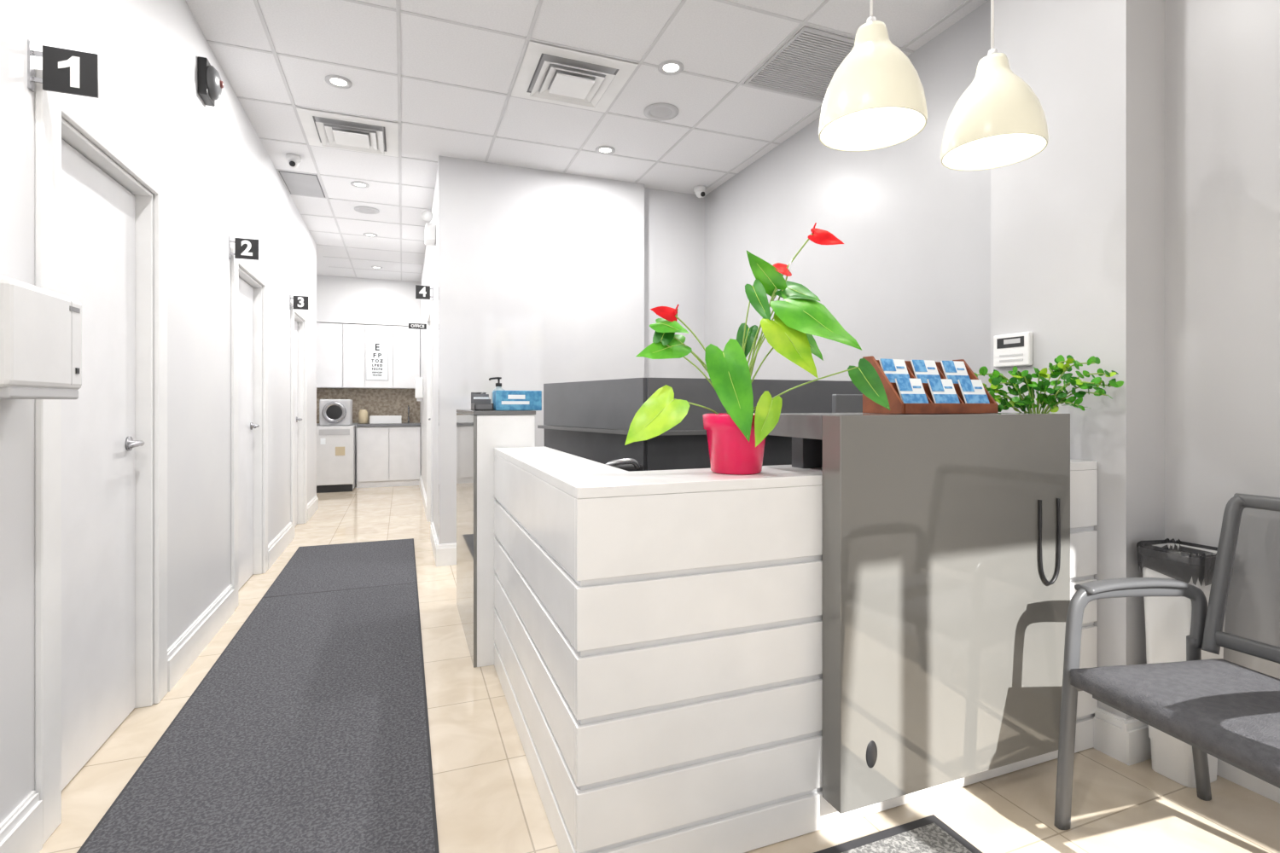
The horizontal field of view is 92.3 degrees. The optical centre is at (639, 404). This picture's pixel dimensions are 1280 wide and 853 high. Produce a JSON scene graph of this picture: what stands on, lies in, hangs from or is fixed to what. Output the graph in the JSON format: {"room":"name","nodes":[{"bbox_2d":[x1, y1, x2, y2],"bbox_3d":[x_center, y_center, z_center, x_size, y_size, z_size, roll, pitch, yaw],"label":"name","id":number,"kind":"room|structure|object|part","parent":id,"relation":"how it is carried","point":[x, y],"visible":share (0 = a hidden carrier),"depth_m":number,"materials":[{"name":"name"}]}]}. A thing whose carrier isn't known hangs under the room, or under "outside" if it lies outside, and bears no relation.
{"room":"lobby","nodes":[
{"label":"lobby","id":0,"kind":"room"},
{"bbox_2d":[0,0,315,824],"bbox_3d":[-2.103,-0.325,2.672,0.140,3.050,9.300,0,0,-21],"label":"wall","id":1,"kind":"structure","parent":0,"point":[221,180],"depth_m":2.74,"materials":[{"name":"paint"}]},
{"bbox_2d":[0,275,81,399],"bbox_3d":[-1.487,-0.147,1.463,0.138,0.269,0.344,0,0,-21],"label":"paper towel dispenser","id":2,"kind":"object","parent":1,"relation":"attached to","point":[41,328],"visible":1,"depth_m":1.44,"materials":[{"name":"plastic"}]},
{"bbox_2d":[27,39,98,98],"bbox_3d":[-1.562,-0.905,1.667,0.146,0.130,0.024,0,0,-21],"label":"number sign","id":3,"kind":"object","parent":1,"relation":"attached to","point":[66,71],"visible":1,"depth_m":1.67,"materials":[{"name":"metal"}]},
{"bbox_2d":[61,139,135,791],"bbox_3d":[-1.878,0.187,2.078,0.043,2.014,0.714,0,0,-21],"label":"door","id":4,"kind":"structure","parent":1,"relation":"in","point":[98,213],"depth_m":2.11,"materials":[{"name":"white wood"}]},
{"bbox_2d":[124,436,144,450],"bbox_3d":[-1.920,0.150,2.323,0.054,0.054,0.138,0,0,-21],"label":"door lever","id":5,"kind":"object","parent":4,"relation":"attached to","point":[130,444],"depth_m":2.33,"materials":[{"name":"silver metal"}]},
{"bbox_2d":[34,69,167,844],"bbox_3d":[-1.866,0.145,2.083,0.158,2.110,0.950,0,0,-21],"label":"door frame","id":6,"kind":"structure","parent":1,"relation":"attached to","point":[50,128],"depth_m":1.95,"materials":[{"name":"white wood"}]},
{"bbox_2d":[0,494,318,852],"bbox_3d":[-2.027,1.120,2.701,0.022,0.160,9.300,0,0,-21],"label":"baseboard","id":7,"kind":"structure","parent":1,"relation":"attached to","point":[21,832],"depth_m":2.72,"materials":[{"name":"white wood"}]},
{"bbox_2d":[197,56,223,106],"bbox_3d":[-2.128,-1.600,3.059,0.092,0.180,0.156,0,0,-21],"label":"bell","id":8,"kind":"object","parent":1,"relation":"attached to","point":[210,84],"visible":1,"depth_m":3.00,"materials":[{"name":"plastic"}]},
{"bbox_2d":[228,235,258,260],"bbox_3d":[-2.290,-0.900,3.554,0.146,0.130,0.024,0,0,-21],"label":"number sign","id":9,"kind":"object","parent":1,"relation":"attached to","point":[244,248],"visible":1,"depth_m":3.55,"materials":[{"name":"metal"}]},
{"bbox_2d":[238,276,253,590],"bbox_3d":[-2.610,0.187,3.977,0.043,2.014,0.724,0,0,-21],"label":"door","id":10,"kind":"structure","parent":1,"relation":"in","point":[245,290],"depth_m":4.10,"materials":[{"name":"white wood"}]},
{"bbox_2d":[250,422,259,430],"bbox_3d":[-2.654,0.150,4.226,0.054,0.054,0.138,0,0,-21],"label":"door lever","id":11,"kind":"object","parent":10,"relation":"attached to","point":[252,426],"depth_m":4.24,"materials":[{"name":"silver metal"}]},
{"bbox_2d":[231,247,267,610],"bbox_3d":[-2.599,0.145,3.982,0.158,2.110,0.960,0,0,-21],"label":"door frame","id":12,"kind":"structure","parent":1,"relation":"attached to","point":[236,271],"depth_m":4.33,"materials":[{"name":"white wood"}]},
{"bbox_2d":[294,320,297,527],"bbox_3d":[-3.327,0.187,5.834,0.043,2.014,0.644,0,0,-21],"label":"door","id":13,"kind":"structure","parent":1,"relation":"in","point":[295,322],"depth_m":6.03,"materials":[{"name":"white wood"}]},
{"bbox_2d":[290,302,307,537],"bbox_3d":[-3.315,0.145,5.838,0.158,2.110,0.880,0,0,-21],"label":"door frame","id":14,"kind":"structure","parent":1,"relation":"attached to","point":[302,325],"depth_m":6.15,"materials":[{"name":"white wood"}]},
{"bbox_2d":[289,294,308,309],"bbox_3d":[-3.017,-0.900,5.439,0.146,0.130,0.024,0,0,-21],"label":"number sign","id":15,"kind":"object","parent":1,"relation":"attached to","point":[299,302],"visible":1,"depth_m":5.44,"materials":[{"name":"metal"}]},
{"bbox_3d":[-3.004,-0.900,5.444,0.118,0.118,0.006,0,0,-21],"label":"sign plate","id":16,"kind":"part","parent":15,"relation":"part of","materials":[{"name":"black plastic"}]},
{"bbox_2d":[315,243,316,494],"bbox_3d":[-4.035,-0.325,6.943,0.670,3.050,0.060,0,0,-21],"label":"wall","id":17,"kind":"structure","parent":0,"point":[316,243],"depth_m":7.06,"materials":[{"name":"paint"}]},
{"bbox_2d":[316,388,371,483],"bbox_3d":[-4.273,-0.325,9.338,1.750,3.050,0.100,0,0,-21],"label":"wall","id":18,"kind":"structure","parent":0,"point":[317,424],"depth_m":9.28,"materials":[{"name":"paint"}]},
{"bbox_2d":[316,388,419,423],"bbox_3d":[-4.253,0.020,9.286,1.750,0.520,0.012,0,0,-21],"label":"backsplash","id":19,"kind":"structure","parent":18,"relation":"attached to","point":[377,402],"depth_m":9.38,"materials":[{"name":"tile"}]},
{"bbox_2d":[316,322,420,389],"bbox_3d":[-4.103,-0.708,9.169,1.546,0.935,0.312,0,0,-21],"label":"upper cabinet","id":20,"kind":"object","parent":18,"relation":"attached to","point":[340,347],"visible":0.71,"depth_m":9.00,"materials":[{"name":"white wood"}]},
{"bbox_2d":[366,339,388,380],"bbox_3d":[-3.884,-0.650,9.081,0.310,0.600,0.010,0,0,-21],"label":"chart","id":21,"kind":"object","parent":20,"relation":"attached to","point":[376,351],"visible":1,"depth_m":9.08,"materials":[{"name":"white paper"}]},
{"bbox_2d":[316,274,420,326],"bbox_3d":[-4.194,-1.515,9.133,1.750,0.670,0.340,0,0,-21],"label":"wall","id":22,"kind":"structure","parent":0,"point":[340,299],"depth_m":9.02,"materials":[{"name":"paint"}]},
{"bbox_2d":[407,405,409,422],"bbox_3d":[-3.536,0.144,9.387,0.024,0.271,0.170,0,0,-21],"label":"kitchen faucet","id":23,"kind":"object","parent":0,"point":[408,405],"depth_m":9.44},
{"bbox_2d":[419,161,438,541],"bbox_3d":[-2.438,-0.325,7.179,0.120,3.050,5.450,0,0,-21],"label":"wall","id":24,"kind":"structure","parent":0,"point":[430,269],"depth_m":5.31,"materials":[{"name":"paint"}]},
{"bbox_2d":[408,323,426,329],"bbox_3d":[-2.519,-0.885,6.958,0.190,0.060,0.010,0,0,-21],"label":"sign","id":25,"kind":"object","parent":24,"relation":"attached to","point":[417,326],"visible":1,"depth_m":6.96,"materials":[{"name":"black plastic"}]},
{"bbox_2d":[414,378,423,401],"bbox_3d":[-2.915,-0.195,8.109,0.100,0.310,0.130,0,0,-21],"label":"soap dispenser","id":26,"kind":"object","parent":24,"relation":"attached to","point":[418,381],"visible":0.98,"depth_m":8.05,"materials":[{"name":"white plastic"}]},
{"bbox_2d":[415,285,433,300],"bbox_3d":[-1.887,-0.980,5.382,0.146,0.130,0.024,0,0,-21],"label":"number sign","id":27,"kind":"object","parent":24,"relation":"attached to","point":[421,292],"visible":1,"depth_m":5.37,"materials":[{"name":"metal"}]},
{"bbox_2d":[421,209,436,246],"bbox_3d":[-1.727,-1.433,5.009,0.115,0.225,0.250,0,0,-21],"label":"emergency light","id":28,"kind":"object","parent":24,"relation":"attached to","point":[430,229],"visible":1,"depth_m":4.94,"materials":[{"name":"white plastic"}]},
{"bbox_2d":[419,475,438,564],"bbox_3d":[-2.369,1.120,6.803,0.022,0.160,4.800,0,0,-21],"label":"baseboard","id":29,"kind":"structure","parent":24,"relation":"attached to","point":[433,538],"depth_m":5.37,"materials":[{"name":"white wood"}]},
{"bbox_2d":[426,299,433,524],"bbox_3d":[-1.969,0.135,5.939,0.138,2.130,1.000,0,0,-21],"label":"door frame","id":30,"kind":"structure","parent":24,"relation":"attached to","point":[430,312],"depth_m":5.54,"materials":[{"name":"white wood"}]},
{"bbox_2d":[438,155,644,544],"bbox_3d":[-0.757,-0.325,4.933,1.640,3.050,0.150,0,0,-21],"label":"wall","id":31,"kind":"structure","parent":0,"point":[541,272],"depth_m":4.81,"materials":[{"name":"paint"}]},
{"bbox_2d":[436,542,456,566],"bbox_3d":[-0.736,1.120,4.849,1.662,0.160,0.022,0,0,-21],"label":"baseboard","id":32,"kind":"structure","parent":31,"relation":"attached to","point":[445,553],"depth_m":4.57,"materials":[{"name":"white wood"}]},
{"bbox_2d":[185,0,988,282],"bbox_3d":[-1.153,-1.900,4.378,4.400,0.100,11.800,0,0,-21],"label":"ceiling","id":33,"kind":"structure","parent":0,"point":[709,37],"depth_m":3.58,"materials":[{"name":"tile"}]},
{"bbox_2d":[285,153,301,168],"bbox_3d":[-2.578,-1.798,4.569,0.100,0.102,0.118,0,0,-21],"label":"security camera","id":34,"kind":"object","parent":33,"relation":"attached to","point":[293,160],"visible":1,"depth_m":4.54,"materials":[{"name":"white plastic"}]},
{"bbox_2d":[278,170,325,197],"bbox_3d":[-2.834,-1.846,5.171,0.275,0.007,0.570,0,0,-21],"label":"return grille","id":35,"kind":"object","parent":33,"relation":"in","point":[297,183],"depth_m":5.13,"materials":[{"name":"white metal"}]},
{"bbox_2d":[325,75,351,88],"bbox_3d":[-1.725,-1.844,3.515,0.140,0.010,0.140,0,0,-21],"label":"recessed light","id":36,"kind":"object","parent":33,"relation":"in","point":[336,81],"visible":1,"depth_m":3.51,"materials":[{"name":"white plastic"}]},
{"bbox_2d":[296,107,398,157],"bbox_3d":[-1.968,-1.826,4.198,0.590,0.041,0.590,0,0,-21],"label":"air diffuser","id":37,"kind":"object","parent":33,"relation":"in","point":[322,129],"depth_m":4.13,"materials":[{"name":"white metal"}]},
{"bbox_2d":[350,180,369,188],"bbox_3d":[-2.351,-1.844,5.160,0.140,0.010,0.140,0,0,-21],"label":"recessed light","id":38,"kind":"object","parent":33,"relation":"in","point":[358,184],"visible":1,"depth_m":5.16,"materials":[{"name":"white plastic"}]},
{"bbox_2d":[354,206,379,214],"bbox_3d":[-2.595,-1.844,5.837,0.220,0.010,0.220,0,0,-21],"label":"ceiling speaker","id":39,"kind":"object","parent":33,"relation":"in","point":[367,210],"depth_m":5.84},
{"bbox_2d":[363,232,377,237],"bbox_3d":[-2.936,-1.844,6.692,0.140,0.010,0.140,0,0,-21],"label":"recessed light","id":40,"kind":"object","parent":33,"relation":"in","point":[369,235],"visible":1,"depth_m":6.69,"materials":[{"name":"white plastic"}]},
{"bbox_2d":[371,266,382,268],"bbox_3d":[-3.548,-1.844,8.278,0.140,0.010,0.140,0,0,-21],"label":"recessed light","id":41,"kind":"object","parent":33,"relation":"in","point":[373,267],"visible":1,"depth_m":8.28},
{"bbox_2d":[511,41,638,112],"bbox_3d":[-0.391,-1.826,3.499,0.590,0.041,0.590,0,0,-21],"label":"air diffuser","id":42,"kind":"object","parent":33,"relation":"in","point":[547,73],"depth_m":3.44,"materials":[{"name":"white metal"}]},
{"bbox_2d":[206,0,972,280],"bbox_3d":[-0.780,-1.848,4.201,3.430,0.004,11.200,0,0,-21],"label":"grid","id":43,"kind":"object","parent":33,"relation":"attached to","point":[397,9],"visible":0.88,"depth_m":3.58,"materials":[{"name":"white metal"}]},
{"bbox_2d":[595,145,615,154],"bbox_3d":[-0.252,-1.844,4.458,0.140,0.010,0.140,0,0,-21],"label":"recessed light","id":44,"kind":"object","parent":33,"relation":"in","point":[601,149],"visible":1,"depth_m":4.45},
{"bbox_2d":[643,103,678,121],"bbox_3d":[0.133,-1.844,3.878,0.220,0.010,0.220,0,0,-21],"label":"ceiling speaker","id":45,"kind":"object","parent":33,"relation":"in","point":[660,112],"depth_m":3.87},
{"bbox_2d":[657,59,683,75],"bbox_3d":[0.169,-1.844,3.367,0.140,0.010,0.140,0,0,-21],"label":"recessed light","id":46,"kind":"object","parent":33,"relation":"in","point":[670,66],"visible":1,"depth_m":3.36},
{"bbox_2d":[693,185,705,197],"bbox_3d":[0.513,-1.798,5.226,0.100,0.102,0.118,0,0,-21],"label":"security camera","id":47,"kind":"object","parent":33,"relation":"attached to","point":[700,190],"visible":1,"depth_m":5.19,"materials":[{"name":"white plastic"}]},
{"bbox_2d":[744,25,855,101],"bbox_3d":[0.967,-1.845,3.369,0.570,0.008,0.570,0,0,-21],"label":"return grille","id":48,"kind":"object","parent":33,"relation":"in","point":[805,66],"depth_m":3.34,"materials":[{"name":"white metal"}]},
{"bbox_2d":[818,0,927,151],"bbox_3d":[0.647,-1.307,1.718,0.286,1.084,0.286,0,0,-21],"label":"pendant lamp","id":49,"kind":"object","parent":33,"relation":"hanging from","point":[875,99],"visible":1,"depth_m":1.66,"materials":[{"name":"beige glass"}]},
{"bbox_3d":[0.647,-1.450,1.718,0.100,0.799,0.100,0,0,-21],"label":"cord and canopy","id":50,"kind":"part","parent":49,"relation":"part of","materials":[{"name":"white plastic"}]},
{"bbox_2d":[940,0,1048,170],"bbox_3d":[1.074,-1.307,1.872,0.286,1.084,0.286,0,0,-21],"label":"pendant lamp","id":51,"kind":"object","parent":33,"relation":"hanging from","point":[999,120],"visible":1,"depth_m":1.82,"materials":[{"name":"beige glass"}]},
{"bbox_3d":[1.074,-1.450,1.872,0.100,0.799,0.100,0,0,-21],"label":"cord and canopy","id":52,"kind":"part","parent":51,"relation":"part of","materials":[{"name":"white plastic"}]},
{"bbox_3d":[1.074,-0.910,1.872,0.286,0.290,0.286,0,0,-21],"label":"lamp shade","id":53,"kind":"part","parent":51,"relation":"part of","materials":[{"name":"beige glass"}]},
{"bbox_2d":[39,483,1279,852],"bbox_3d":[-0.596,1.250,2.932,4.400,0.100,14.900,0,0,-21],"label":"floor","id":54,"kind":"structure","parent":0,"point":[487,798],"depth_m":1.93,"materials":[{"name":"tile"}]},
{"bbox_2d":[76,538,439,852],"bbox_3d":[-1.452,1.194,2.763,0.900,0.009,5.460,0,0,-21],"label":"carpet","id":55,"kind":"object","parent":54,"relation":"on","point":[308,732],"visible":1,"depth_m":2.19,"materials":[{"name":"carpet"}]},
{"bbox_2d":[316,424,355,493],"bbox_3d":[-4.259,0.750,8.621,0.460,0.900,0.547,0,0,-21],"label":"dishwasher","id":56,"kind":"object","parent":54,"relation":"on","point":[335,445],"visible":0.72,"depth_m":8.38,"materials":[{"name":"plastic"}]},
{"bbox_2d":[319,399,352,425],"bbox_3d":[-4.269,0.114,8.632,0.390,0.368,0.420,0,0,-21],"label":"autoclave sterilizer","id":57,"kind":"object","parent":56,"relation":"on","point":[332,412],"visible":1,"depth_m":8.45,"materials":[{"name":"metal"}]},
{"bbox_3d":[-4.205,0.110,8.453,0.300,0.300,0.040,0,0,-21],"label":"round door","id":58,"kind":"part","parent":57,"relation":"part of","materials":[{"name":"metal"}]},
{"bbox_2d":[356,422,420,488],"bbox_3d":[-3.741,0.740,9.176,0.867,0.920,0.555,0,0,-21],"label":"base cabinet","id":59,"kind":"object","parent":54,"relation":"on","point":[388,454],"visible":0.91,"depth_m":8.94,"materials":[{"name":"white wood"}]},
{"bbox_2d":[358,409,368,423],"bbox_3d":[-4.050,0.179,8.995,0.130,0.200,0.130,0,0,-21],"label":"storage jar","id":60,"kind":"object","parent":59,"relation":"on","point":[363,414],"visible":0.99,"depth_m":8.95,"materials":[{"name":"beige ceramic"}]},
{"bbox_2d":[369,415,401,423],"bbox_3d":[-3.783,0.224,9.152,0.430,0.109,0.300,0,0,-21],"label":"tub","id":61,"kind":"object","parent":59,"relation":"on","point":[373,419],"depth_m":9.02,"materials":[{"name":"white plastic"}]},
{"bbox_2d":[356,422,420,426],"bbox_3d":[-3.741,0.299,9.176,0.867,0.039,0.555,0,0,-21],"label":"countertop","id":62,"kind":"structure","parent":59,"relation":"on","point":[404,424],"depth_m":8.96,"materials":[{"name":"stone"}]},
{"bbox_2d":[605,458,643,471],"bbox_3d":[-0.033,0.714,2.667,0.412,0.972,0.430,0,0,-21],"label":"office chair","id":63,"kind":"object","parent":54,"relation":"on","point":[627,464],"visible":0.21,"depth_m":2.61,"materials":[{"name":"plastic"}]},
{"bbox_2d":[537,378,862,471],"bbox_3d":[0.273,0.535,3.309,2.025,1.330,0.850,0,0,12],"label":"divider","id":64,"kind":"object","parent":54,"relation":"on","point":[591,420],"visible":0.31,"depth_m":3.24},
{"bbox_2d":[456,409,1097,852],"bbox_3d":[0.265,0.615,2.880,1.968,1.170,2.507,0,0,-21],"label":"reception desk","id":65,"kind":"object","parent":54,"relation":"on","point":[696,660],"depth_m":1.71,"materials":[{"name":"white laminate"}]},
{"bbox_2d":[471,392,486,394],"bbox_3d":[-0.823,-0.016,3.134,0.076,0.090,0.076,0,0,-21],"label":"pen cup","id":66,"kind":"object","parent":65,"relation":"on","point":[471,392],"visible":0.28,"depth_m":3.10,"materials":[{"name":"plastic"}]},
{"bbox_2d":[471,394,493,410],"bbox_3d":[-0.756,-0.011,2.940,0.085,0.079,0.170,0,0,-21],"label":"organizer","id":67,"kind":"object","parent":65,"relation":"on","point":[479,402],"visible":0.99,"depth_m":2.93,"materials":[{"name":"plastic"}]},
{"bbox_2d":[488,377,505,403],"bbox_3d":[-0.712,-0.054,3.091,0.073,0.167,0.073,0,0,24],"label":"hand sanitizer bottle","id":68,"kind":"object","parent":65,"relation":"on","point":[498,386],"visible":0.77,"depth_m":3.08,"materials":[{"name":"plastic"}]},
{"bbox_2d":[492,390,541,410],"bbox_3d":[-0.591,-0.019,2.955,0.215,0.096,0.121,0,0,-21],"label":"tissue box","id":69,"kind":"object","parent":65,"relation":"on","point":[502,400],"visible":0.94,"depth_m":2.90,"materials":[{"name":"blue cardboard"}]},
{"bbox_2d":[624,222,890,474],"bbox_3d":[0.335,-0.168,1.793,0.741,0.734,0.216,0,0,6],"label":"anthurium","id":70,"kind":"object","parent":65,"relation":"on","point":[736,438],"visible":1,"depth_m":1.75,"materials":[{"name":"plant"}]},
{"bbox_2d":[650,304,728,414],"bbox_3d":[0.146,-0.122,1.804,0.238,0.345,0.026,0,0,-4],"label":"flower","id":71,"kind":"object","parent":70,"relation":"on","point":[666,345],"depth_m":1.78,"materials":[{"name":"green plant"}]},
{"bbox_2d":[702,413,765,474],"bbox_3d":[0.283,0.114,1.808,0.198,0.171,0.198,0,0,-21],"label":"pot","id":72,"kind":"object","parent":70,"relation":"on","point":[732,450],"depth_m":1.73,"materials":[{"name":"plastic"}]},
{"bbox_2d":[748,259,792,367],"bbox_3d":[0.366,-0.189,1.798,0.169,0.478,0.035,0,0,-4],"label":"flower","id":73,"kind":"object","parent":70,"relation":"on","point":[770,281],"depth_m":1.79,"materials":[{"name":"green plant"}]},
{"bbox_2d":[750,222,843,376],"bbox_3d":[0.444,-0.242,1.808,0.306,0.585,0.025,0,0,4],"label":"flower","id":74,"kind":"object","parent":70,"relation":"on","point":[800,314],"depth_m":1.77,"materials":[{"name":"green plant"}]},
{"bbox_2d":[494,447,1097,499],"bbox_3d":[0.465,0.214,2.488,1.878,0.028,1.448,0,0,-21],"label":"countertop","id":75,"kind":"structure","parent":65,"relation":"on","point":[580,478],"depth_m":1.71,"materials":[{"name":"white laminate"}]},
{"bbox_2d":[862,355,997,413],"bbox_3d":[0.945,-0.063,1.997,0.400,0.184,0.174,0,0,-21],"label":"brochure holder","id":76,"kind":"object","parent":65,"relation":"on","point":[912,386],"visible":0.96,"depth_m":1.96,"materials":[{"name":"brown wood"}]},
{"bbox_2d":[974,354,1123,413],"bbox_3d":[1.393,0.012,2.173,0.503,0.373,0.206,0,0,22],"label":"jade plant","id":77,"kind":"object","parent":65,"relation":"on","point":[997,379],"visible":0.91,"depth_m":2.16,"materials":[{"name":"green plant"}]},
{"bbox_2d":[813,814,982,852],"bbox_3d":[0.738,1.195,1.158,0.670,0.008,1.090,0,0,-21],"label":"entrance mat","id":78,"kind":"object","parent":54,"relation":"on","point":[928,834],"visible":1,"depth_m":1.67,"materials":[{"name":"carpet"}]},
{"bbox_2d":[990,0,1164,719],"bbox_3d":[1.707,-0.325,2.368,0.350,3.050,0.510,0,0,-21],"label":"column","id":79,"kind":"structure","parent":54,"relation":"on","point":[1078,224],"depth_m":2.14,"materials":[{"name":"white paint"}]},
{"bbox_2d":[1054,493,1279,830],"bbox_3d":[1.583,0.736,1.542,0.687,0.933,0.636,0,0,-14],"label":"armchair","id":80,"kind":"object","parent":54,"relation":"on","point":[1229,712],"visible":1,"depth_m":1.73,"materials":[{"name":"fabric"}]},
{"bbox_3d":[1.464,0.859,1.790,0.576,0.689,0.098,0,0,-14],"label":"frame","id":81,"kind":"part","parent":80,"relation":"part of","materials":[{"name":"grey metal"}]},
{"bbox_3d":[1.527,0.752,1.528,0.530,0.065,0.530,0,0,-14],"label":"seat","id":82,"kind":"part","parent":80,"relation":"part of","materials":[{"name":"fabric"}]},
{"bbox_3d":[1.816,0.503,1.601,0.207,0.466,0.550,0,0,-14],"label":"frame","id":83,"kind":"part","parent":80,"relation":"part of","materials":[{"name":"grey metal"}]},
{"bbox_2d":[1136,538,1223,788],"bbox_3d":[1.766,0.828,1.994,0.203,0.743,0.186,0,0,-21],"label":"waste bin","id":84,"kind":"object","parent":54,"relation":"on","point":[1167,619],"visible":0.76,"depth_m":1.96,"materials":[{"name":"white plastic"}]},
{"bbox_3d":[0.608,0.825,2.453,1.620,0.750,0.660,0,0,-21],"label":"reception desk","id":85,"kind":"object","parent":54,"relation":"on","visible":0},
{"bbox_2d":[832,394,862,413],"bbox_3d":[1.105,0.202,2.859,0.520,0.494,0.180,0,0,-21],"label":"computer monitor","id":86,"kind":"object","parent":85,"relation":"on","point":[840,403],"visible":0.2,"depth_m":2.76,"materials":[{"name":"plastic"}]},
{"bbox_2d":[644,187,704,378],"bbox_3d":[0.325,-0.325,5.394,0.710,3.050,0.070,0,0,-21],"label":"wall back recess","id":87,"kind":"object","parent":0,"point":[674,222],"depth_m":5.35,"materials":[{"name":"white paint"}]},
{"bbox_2d":[704,0,1279,679],"bbox_3d":[1.740,-0.325,2.574,0.140,3.050,6.350,0,0,-21],"label":"wall","id":88,"kind":"structure","parent":0,"point":[1222,57],"depth_m":2.14,"materials":[{"name":"paint"}]},
{"bbox_2d":[993,331,1032,367],"bbox_3d":[1.478,-0.215,2.438,0.027,0.130,0.155,0,0,-21],"label":"alarm keypad","id":89,"kind":"object","parent":88,"relation":"attached to","point":[1011,350],"visible":1,"depth_m":2.42,"materials":[{"name":"white plastic"}]},
{"bbox_2d":[1093,707,1279,803],"bbox_3d":[2.200,1.130,0.865,0.232,0.140,2.830,0,0,-21],"label":"baseboard","id":90,"kind":"structure","parent":88,"relation":"attached to","point":[1127,741],"depth_m":2.06,"materials":[{"name":"white wood"}]}
]}

